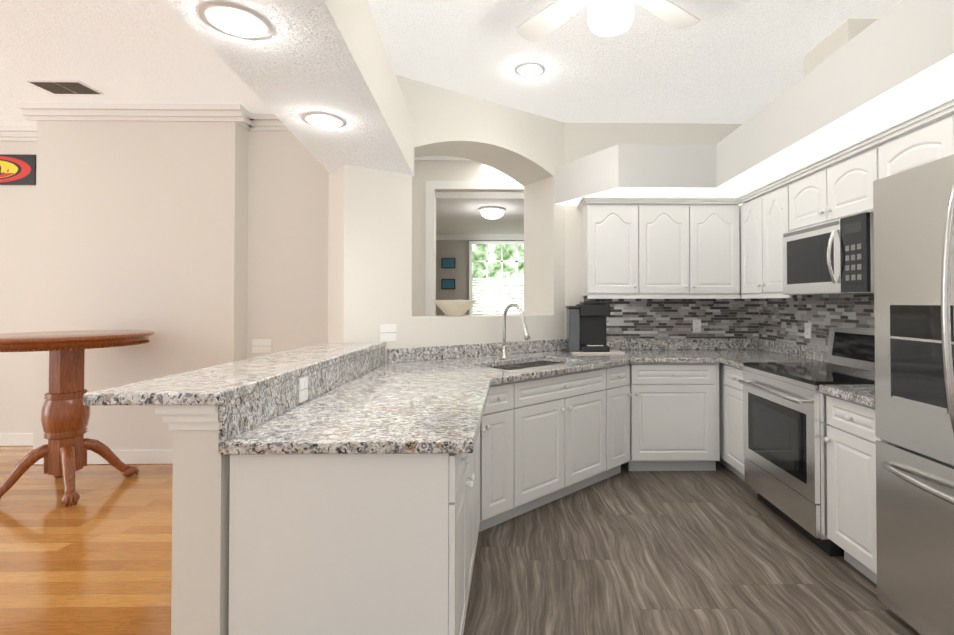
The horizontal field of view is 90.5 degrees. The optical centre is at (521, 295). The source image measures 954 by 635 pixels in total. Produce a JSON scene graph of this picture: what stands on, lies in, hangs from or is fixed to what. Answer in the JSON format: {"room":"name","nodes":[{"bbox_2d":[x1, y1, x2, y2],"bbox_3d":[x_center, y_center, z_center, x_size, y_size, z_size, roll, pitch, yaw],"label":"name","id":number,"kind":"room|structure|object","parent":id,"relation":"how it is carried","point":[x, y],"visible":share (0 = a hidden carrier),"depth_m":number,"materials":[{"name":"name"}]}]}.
{"room":"kitchen","nodes":[
{"label":"kitchen","id":0,"kind":"room"},
{"bbox_2d":[0,446,172,634],"bbox_3d":[-2.490,1.409,3.132,11.000,0.046,12.500,0,-1,-1],"label":"floor","id":1,"kind":"structure","parent":0,"point":[96,559],"depth_m":2.53,"materials":[{"name":"brown wood"}]},
{"bbox_2d":[0,330,154,506],"bbox_3d":[-3.264,0.828,3.376,0.990,1.115,0.990,0,-1,-1],"label":"pub table","id":2,"kind":"object","parent":1,"relation":"on","point":[65,413],"visible":1,"depth_m":3.28,"materials":[{"name":"brown wood"}]},
{"bbox_2d":[0,121,328,449],"bbox_3d":[-4.659,-0.094,4.249,6.700,2.980,0.670,0,-1,-1],"label":"wall","id":3,"kind":"structure","parent":0,"point":[194,245],"depth_m":3.95,"materials":[{"name":"white paint"}]},
{"bbox_2d":[0,154,35,184],"bbox_3d":[-4.999,-1.189,4.434,0.825,0.285,0.014,0,-1,-1],"label":"sign","id":4,"kind":"object","parent":3,"relation":"attached to","point":[17,169],"visible":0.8,"depth_m":4.43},
{"bbox_2d":[0,433,172,463],"bbox_3d":[-4.657,1.340,4.149,6.700,0.110,0.535,0,-1,-1],"label":"baseboard","id":5,"kind":"structure","parent":3,"relation":"attached to","point":[123,456],"depth_m":3.91,"materials":[{"name":"white wood"}]},
{"bbox_2d":[0,102,289,140],"bbox_3d":[-4.657,-1.525,4.154,6.700,0.120,0.595,0,-1,-1],"label":"crown molding","id":6,"kind":"structure","parent":3,"relation":"attached to","point":[240,114],"depth_m":3.92,"materials":[{"name":"white wood"}]},
{"bbox_2d":[252,339,270,352],"bbox_3d":[-2.287,0.440,4.142,0.165,0.118,0.008,0,-1,-1],"label":"switch plate","id":7,"kind":"object","parent":3,"relation":"attached to","point":[261,345],"visible":1,"depth_m":4.14,"materials":[{"name":"white plastic"}]},
{"bbox_2d":[171,430,229,634],"bbox_3d":[-1.028,0.858,2.398,0.149,1.029,1.870,0,-1,-1],"label":"wall","id":8,"kind":"structure","parent":0,"point":[200,536],"depth_m":1.47,"materials":[{"name":"white paint"}]},
{"bbox_2d":[155,405,218,429],"bbox_3d":[-1.029,0.375,1.538,0.181,0.084,0.202,0,-1,-1],"label":"trim","id":9,"kind":"structure","parent":8,"relation":"attached to","point":[191,417],"depth_m":1.45,"materials":[{"name":"white wood"}]},
{"bbox_2d":[83,341,385,405],"bbox_3d":[-1.134,0.323,2.357,0.405,0.038,1.878,0,-1,-1],"label":"countertop","id":10,"kind":"structure","parent":8,"relation":"on","point":[220,384],"depth_m":1.69,"materials":[{"name":"stone"}]},
{"bbox_2d":[219,347,384,441],"bbox_3d":[-0.944,0.402,2.368,0.014,0.119,1.825,0,-1,-1],"label":"backsplash","id":11,"kind":"structure","parent":8,"relation":"attached to","point":[239,415],"depth_m":1.83,"materials":[{"name":"stone"}]},
{"bbox_2d":[299,376,307,402],"bbox_3d":[-0.926,0.396,2.000,0.008,0.100,0.075,0,-1,-1],"label":"outlet","id":12,"kind":"object","parent":11,"relation":"attached to","point":[303,388],"visible":1,"depth_m":1.99,"materials":[{"name":"white plastic"}]},
{"bbox_2d":[166,0,413,175],"bbox_3d":[-0.797,-1.279,0.301,1.087,0.710,6.716,0,-1,-1],"label":"header beam","id":13,"kind":"structure","parent":0,"point":[327,56],"depth_m":2.00,"materials":[{"name":"white paint"}]},
{"bbox_2d":[199,1,272,39],"bbox_3d":[-0.940,-0.903,1.556,0.210,0.010,0.210,0,-1,-1],"label":"recessed light","id":14,"kind":"object","parent":13,"relation":"attached to","point":[236,20],"visible":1,"depth_m":1.54,"materials":[{"name":"white glass"}]},
{"bbox_2d":[301,112,345,127],"bbox_3d":[-1.007,-0.892,2.400,0.210,0.010,0.210,0,-1,-1],"label":"recessed light","id":15,"kind":"object","parent":13,"relation":"attached to","point":[323,119],"visible":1,"depth_m":2.38,"materials":[{"name":"white glass"}]},
{"bbox_2d":[328,74,564,362],"bbox_3d":[-0.431,-0.098,3.985,2.186,2.980,0.460,1,-1,-35],"label":"wall","id":16,"kind":"structure","parent":0,"point":[369,252],"depth_m":3.57,"materials":[{"name":"white paint"}]},
{"bbox_2d":[380,324,395,340],"bbox_3d":[-0.946,0.259,3.333,0.118,0.118,0.008,1,-1,-35],"label":"outlet","id":17,"kind":"object","parent":16,"relation":"attached to","point":[387,332],"visible":1,"depth_m":3.33,"materials":[{"name":"white plastic"}]},
{"bbox_2d":[432,300,476,315],"bbox_3d":[-0.554,0.100,3.909,0.370,0.132,0.370,0,-1,-1],"label":"decorative bowl","id":18,"kind":"object","parent":16,"relation":"on","point":[454,307],"visible":1,"depth_m":3.80,"materials":[{"name":"beige ceramic"}]},
{"bbox_2d":[0,0,901,125],"bbox_3d":[-2.454,-1.674,1.070,11.000,0.100,8.300,0,-1,-1],"label":"ceiling","id":19,"kind":"structure","parent":0,"point":[732,61],"depth_m":3.13,"materials":[{"name":"white paint"}]},
{"bbox_2d":[26,80,103,94],"bbox_3d":[-3.467,-1.585,3.583,0.380,0.014,0.220,0,-1,-1],"label":"ceiling vent","id":20,"kind":"object","parent":19,"relation":"in","point":[73,87],"visible":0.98,"depth_m":3.57,"materials":[{"name":"white metal"}]},
{"bbox_2d":[515,62,544,76],"bbox_3d":[0.058,-1.591,3.322,0.210,0.010,0.210,0,-1,-1],"label":"recessed light","id":21,"kind":"object","parent":19,"relation":"in","point":[529,69],"visible":1,"depth_m":3.31,"materials":[{"name":"white glass"}]},
{"bbox_2d":[516,0,699,42],"bbox_3d":[0.389,-1.389,2.065,0.946,0.445,0.946,0,-1,7],"label":"ceiling fan","id":22,"kind":"object","parent":19,"relation":"hanging from","point":[610,17],"visible":1,"depth_m":2.28,"materials":[{"name":"white"}]},
{"bbox_2d":[412,161,523,315],"bbox_3d":[0.360,-0.085,4.969,3.600,2.980,0.600,0,-1,-1],"label":"wall","id":23,"kind":"structure","parent":0,"point":[424,171],"depth_m":5.14,"materials":[{"name":"white paint"}]},
{"bbox_2d":[414,156,523,315],"bbox_3d":[0.418,-0.083,5.115,3.480,2.980,0.070,0,-1,-1],"label":"door frame","id":24,"kind":"structure","parent":23,"relation":"attached to","point":[431,186],"depth_m":5.11,"materials":[{"name":"white wood"}]},
{"bbox_2d":[436,240,523,315],"bbox_3d":[-0.085,0.195,8.198,4.380,2.500,0.120,0,-1,-1],"label":"wall","id":25,"kind":"structure","parent":0,"point":[458,250],"depth_m":8.12,"materials":[{"name":"grey paint"}]},
{"bbox_2d":[441,258,454,267],"bbox_3d":[-1.263,-0.566,8.117,0.240,0.180,0.021,0,-1,-1],"label":"picture","id":26,"kind":"object","parent":25,"relation":"attached to","point":[447,262],"visible":0.96,"depth_m":8.11,"materials":[{"name":"blue"}]},
{"bbox_2d":[441,279,454,288],"bbox_3d":[-1.263,-0.206,8.112,0.240,0.180,0.021,0,-1,-1],"label":"picture","id":27,"kind":"object","parent":25,"relation":"attached to","point":[447,283],"visible":0.93,"depth_m":8.10,"materials":[{"name":"blue"}]},
{"bbox_2d":[436,234,523,239],"bbox_3d":[-0.023,-1.011,8.120,4.260,0.090,0.070,0,-1,-1],"label":"crown molding","id":28,"kind":"structure","parent":25,"relation":"attached to","point":[479,237],"depth_m":8.07,"materials":[{"name":"white wood"}]},
{"bbox_2d":[469,241,523,314],"bbox_3d":[-0.088,-0.151,8.107,1.630,1.590,0.069,0,-1,-1],"label":"window","id":29,"kind":"structure","parent":25,"relation":"in","point":[496,277],"depth_m":8.12,"materials":[{"name":"white glass"}]},
{"bbox_2d":[436,192,523,234],"bbox_3d":[-0.060,-1.123,6.775,4.380,0.100,3.000,0,-1,-1],"label":"ceiling","id":30,"kind":"structure","parent":0,"point":[458,212],"depth_m":6.17,"materials":[{"name":"white paint"}]},
{"bbox_2d":[479,206,505,218],"bbox_3d":[-0.365,-1.022,5.848,0.330,0.125,0.330,0,-1,-1],"label":"light","id":31,"kind":"object","parent":30,"relation":"hanging from","point":[492,212],"visible":1,"depth_m":5.74,"materials":[{"name":"white glass"}]},
{"bbox_2d":[555,144,718,205],"bbox_3d":[0.890,-0.993,3.953,1.170,0.330,0.689,0,-1,-1],"label":"soffit","id":32,"kind":"structure","parent":0,"point":[622,170],"depth_m":3.62,"materials":[{"name":"white paint"}]},
{"bbox_2d":[565,122,741,338],"bbox_3d":[1.270,-0.093,4.354,1.800,2.980,0.120,0,-1,-1],"label":"wall","id":33,"kind":"structure","parent":0,"point":[583,139],"depth_m":4.30,"materials":[{"name":"white paint"}]},
{"bbox_2d":[582,204,641,295],"bbox_3d":[0.766,-0.391,4.123,0.431,0.770,0.327,0,-1,-1],"label":"upper cabinet","id":34,"kind":"object","parent":33,"relation":"attached to","point":[611,233],"depth_m":3.96,"materials":[{"name":"white wood"}]},
{"bbox_2d":[584,296,755,338],"bbox_3d":[1.362,0.191,4.287,1.590,0.388,0.008,0,-1,-1],"label":"backsplash","id":35,"kind":"structure","parent":33,"relation":"attached to","point":[628,318],"depth_m":4.29,"materials":[{"name":"grey tile"}]},
{"bbox_2d":[693,319,700,331],"bbox_3d":[1.592,0.271,4.282,0.075,0.118,0.008,0,-1,-1],"label":"outlet","id":36,"kind":"object","parent":35,"relation":"attached to","point":[696,325],"visible":1,"depth_m":4.28,"materials":[{"name":"white plastic"}]},
{"bbox_2d":[642,204,739,294],"bbox_3d":[1.411,-0.391,4.134,0.859,0.770,0.327,0,-1,-1],"label":"upper cabinet","id":37,"kind":"object","parent":33,"relation":"attached to","point":[660,249],"depth_m":3.97,"materials":[{"name":"white wood"}]},
{"bbox_2d":[576,196,739,210],"bbox_3d":[1.146,-0.800,4.109,1.290,0.049,0.377,0,-1,-1],"label":"crown molding","id":38,"kind":"structure","parent":37,"relation":"attached to","point":[585,200],"depth_m":3.95,"materials":[{"name":"white wood"}]},
{"bbox_2d":[587,294,791,298],"bbox_3d":[1.217,0.003,3.623,1.316,0.030,0.722,0,-1,-1],"label":"light","id":39,"kind":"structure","parent":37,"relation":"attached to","point":[686,296],"depth_m":3.96,"materials":[{"name":"white"}]},
{"bbox_2d":[463,461,920,634],"bbox_3d":[0.643,1.352,0.600,3.180,0.004,7.330,0,-1,-1],"label":"floor","id":40,"kind":"structure","parent":0,"point":[722,550],"depth_m":2.35,"materials":[{"name":"wood"}]},
{"bbox_2d":[228,428,485,634],"bbox_3d":[-0.558,0.933,2.055,0.736,0.870,1.150,0,-1,-1],"label":"base cabinet","id":41,"kind":"object","parent":40,"relation":"on","point":[352,544],"visible":0.67,"depth_m":1.48,"materials":[{"name":"white wood"}]},
{"bbox_2d":[218,358,497,454],"bbox_3d":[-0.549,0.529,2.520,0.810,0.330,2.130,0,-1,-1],"label":"countertop","id":42,"kind":"structure","parent":41,"relation":"on","point":[424,400],"depth_m":1.79,"materials":[{"name":"stone"}]},
{"bbox_2d":[479,362,631,531],"bbox_3d":[0.112,0.950,3.356,1.464,0.870,0.631,1,-1,-43],"label":"base cabinet","id":43,"kind":"object","parent":40,"relation":"on","point":[545,440],"visible":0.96,"depth_m":3.04,"materials":[{"name":"white wood"}]},
{"bbox_2d":[388,338,826,383],"bbox_3d":[0.606,0.541,3.466,3.152,0.330,1.643,0,-1,-1],"label":"countertop","id":44,"kind":"structure","parent":43,"relation":"on","point":[545,358],"depth_m":3.73,"materials":[{"name":"stone"}]},
{"bbox_2d":[501,303,529,358],"bbox_3d":[-0.048,0.265,3.501,0.220,0.422,0.251,0,-1,-1],"label":"faucet","id":45,"kind":"object","parent":44,"relation":"on","point":[505,349],"visible":1,"depth_m":3.56,"materials":[{"name":"silver metal"}]},
{"bbox_2d":[568,349,624,353],"bbox_3d":[0.635,0.477,4.066,0.440,0.012,0.320,0,-1,-1],"label":"mat","id":46,"kind":"object","parent":44,"relation":"on","point":[614,351],"visible":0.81,"depth_m":3.91,"materials":[{"name":"beige"}]},
{"bbox_2d":[566,301,609,351],"bbox_3d":[0.568,0.258,4.075,0.345,0.425,0.275,0,-1,-1],"label":"coffee maker","id":47,"kind":"object","parent":46,"relation":"on","point":[586,326],"visible":1,"depth_m":3.98,"materials":[{"name":"black plastic"}]},
{"bbox_2d":[624,363,719,470],"bbox_3d":[1.194,0.957,3.953,0.696,0.870,0.648,0,-1,-1],"label":"base cabinet","id":48,"kind":"object","parent":40,"relation":"on","point":[674,416],"visible":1,"depth_m":3.66,"materials":[{"name":"white wood"}]},
{"bbox_2d":[719,363,744,481],"bbox_3d":[1.858,0.955,3.766,0.638,0.870,1.010,0,-1,-1],"label":"base cabinet","id":49,"kind":"object","parent":40,"relation":"on","point":[732,456],"visible":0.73,"depth_m":3.55,"materials":[{"name":"white wood"}]},
{"bbox_2d":[726,342,806,345],"bbox_3d":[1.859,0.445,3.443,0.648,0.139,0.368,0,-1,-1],"label":"countertop","id":50,"kind":"structure","parent":49,"relation":"on","point":[727,343],"depth_m":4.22,"materials":[{"name":"stone"}]},
{"bbox_2d":[738,327,874,556],"bbox_3d":[1.834,0.793,2.862,0.718,1.170,0.778,0,-1,-1],"label":"range","id":51,"kind":"object","parent":40,"relation":"on","point":[785,424],"visible":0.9,"depth_m":2.78,"materials":[{"name":"silver metal"}]},
{"bbox_2d":[824,395,882,583],"bbox_3d":[1.883,0.936,2.279,0.638,0.870,0.375,0,-1,-1],"label":"base cabinet","id":52,"kind":"object","parent":40,"relation":"on","point":[851,438],"visible":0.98,"depth_m":2.28,"materials":[{"name":"white wood"}]},
{"bbox_2d":[819,384,874,407],"bbox_3d":[1.881,0.431,2.289,0.642,0.139,0.373,0,-1,-1],"label":"countertop","id":53,"kind":"structure","parent":52,"relation":"on","point":[863,394],"depth_m":2.30,"materials":[{"name":"stone"}]},
{"bbox_2d":[873,154,953,634],"bbox_3d":[1.838,0.425,1.619,0.718,1.875,0.905,0,-1,-1],"label":"refrigerator","id":54,"kind":"object","parent":40,"relation":"on","point":[913,211],"visible":1,"depth_m":1.85,"materials":[{"name":"silver metal"}]},
{"bbox_2d":[766,294,874,371],"bbox_3d":[2.250,-0.107,3.231,0.120,2.980,12.500,0,-1,-1],"label":"wall","id":55,"kind":"structure","parent":0,"point":[846,327],"depth_m":3.08,"materials":[{"name":"grey tile"}]},
{"bbox_2d":[739,184,791,295],"bbox_3d":[1.998,-0.395,3.796,0.358,0.770,1.020,0,-1,-1],"label":"upper cabinet","id":56,"kind":"object","parent":55,"relation":"attached to","point":[763,223],"visible":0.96,"depth_m":3.61,"materials":[{"name":"white wood"}]},
{"bbox_2d":[756,294,874,347],"bbox_3d":[2.185,0.177,3.208,0.008,0.389,2.195,0,-1,-1],"label":"backsplash","id":57,"kind":"structure","parent":55,"relation":"attached to","point":[781,319],"depth_m":3.54,"materials":[{"name":"grey tile"}]},
{"bbox_2d":[804,323,810,338],"bbox_3d":[2.171,0.262,3.575,0.008,0.118,0.075,0,-1,-1],"label":"outlet","id":58,"kind":"object","parent":57,"relation":"attached to","point":[807,330],"visible":1,"depth_m":3.57,"materials":[{"name":"white plastic"}]},
{"bbox_2d":[789,145,880,230],"bbox_3d":[2.014,-0.619,2.883,0.358,0.345,0.800,0,-1,-1],"label":"upper cabinet","id":59,"kind":"object","parent":55,"relation":"attached to","point":[843,189],"visible":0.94,"depth_m":2.81,"materials":[{"name":"white wood"}]},
{"bbox_2d":[783,211,873,294],"bbox_3d":[1.976,-0.228,2.877,0.433,0.430,0.776,0,-1,-1],"label":"microwave","id":60,"kind":"object","parent":59,"relation":"attached to","point":[834,257],"visible":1,"depth_m":2.75,"materials":[{"name":"silver metal"}]},
{"bbox_2d":[736,95,953,203],"bbox_3d":[2.006,-0.817,2.749,0.377,0.049,3.127,0,-1,-1],"label":"crown molding","id":61,"kind":"structure","parent":59,"relation":"attached to","point":[944,108],"depth_m":2.55,"materials":[{"name":"white wood"}]},
{"bbox_2d":[878,114,953,178],"bbox_3d":[2.031,-0.667,1.833,0.358,0.275,1.290,0,-1,-1],"label":"upper cabinet","id":62,"kind":"object","parent":55,"relation":"attached to","point":[933,141],"visible":0.52,"depth_m":2.23,"materials":[{"name":"white wood"}]},
{"bbox_2d":[703,0,953,204],"bbox_3d":[1.882,-1.249,0.653,0.701,0.760,7.329,0,-1,-1],"label":"soffit","id":63,"kind":"structure","parent":0,"point":[861,78],"depth_m":2.28,"materials":[{"name":"white paint"}]}
]}

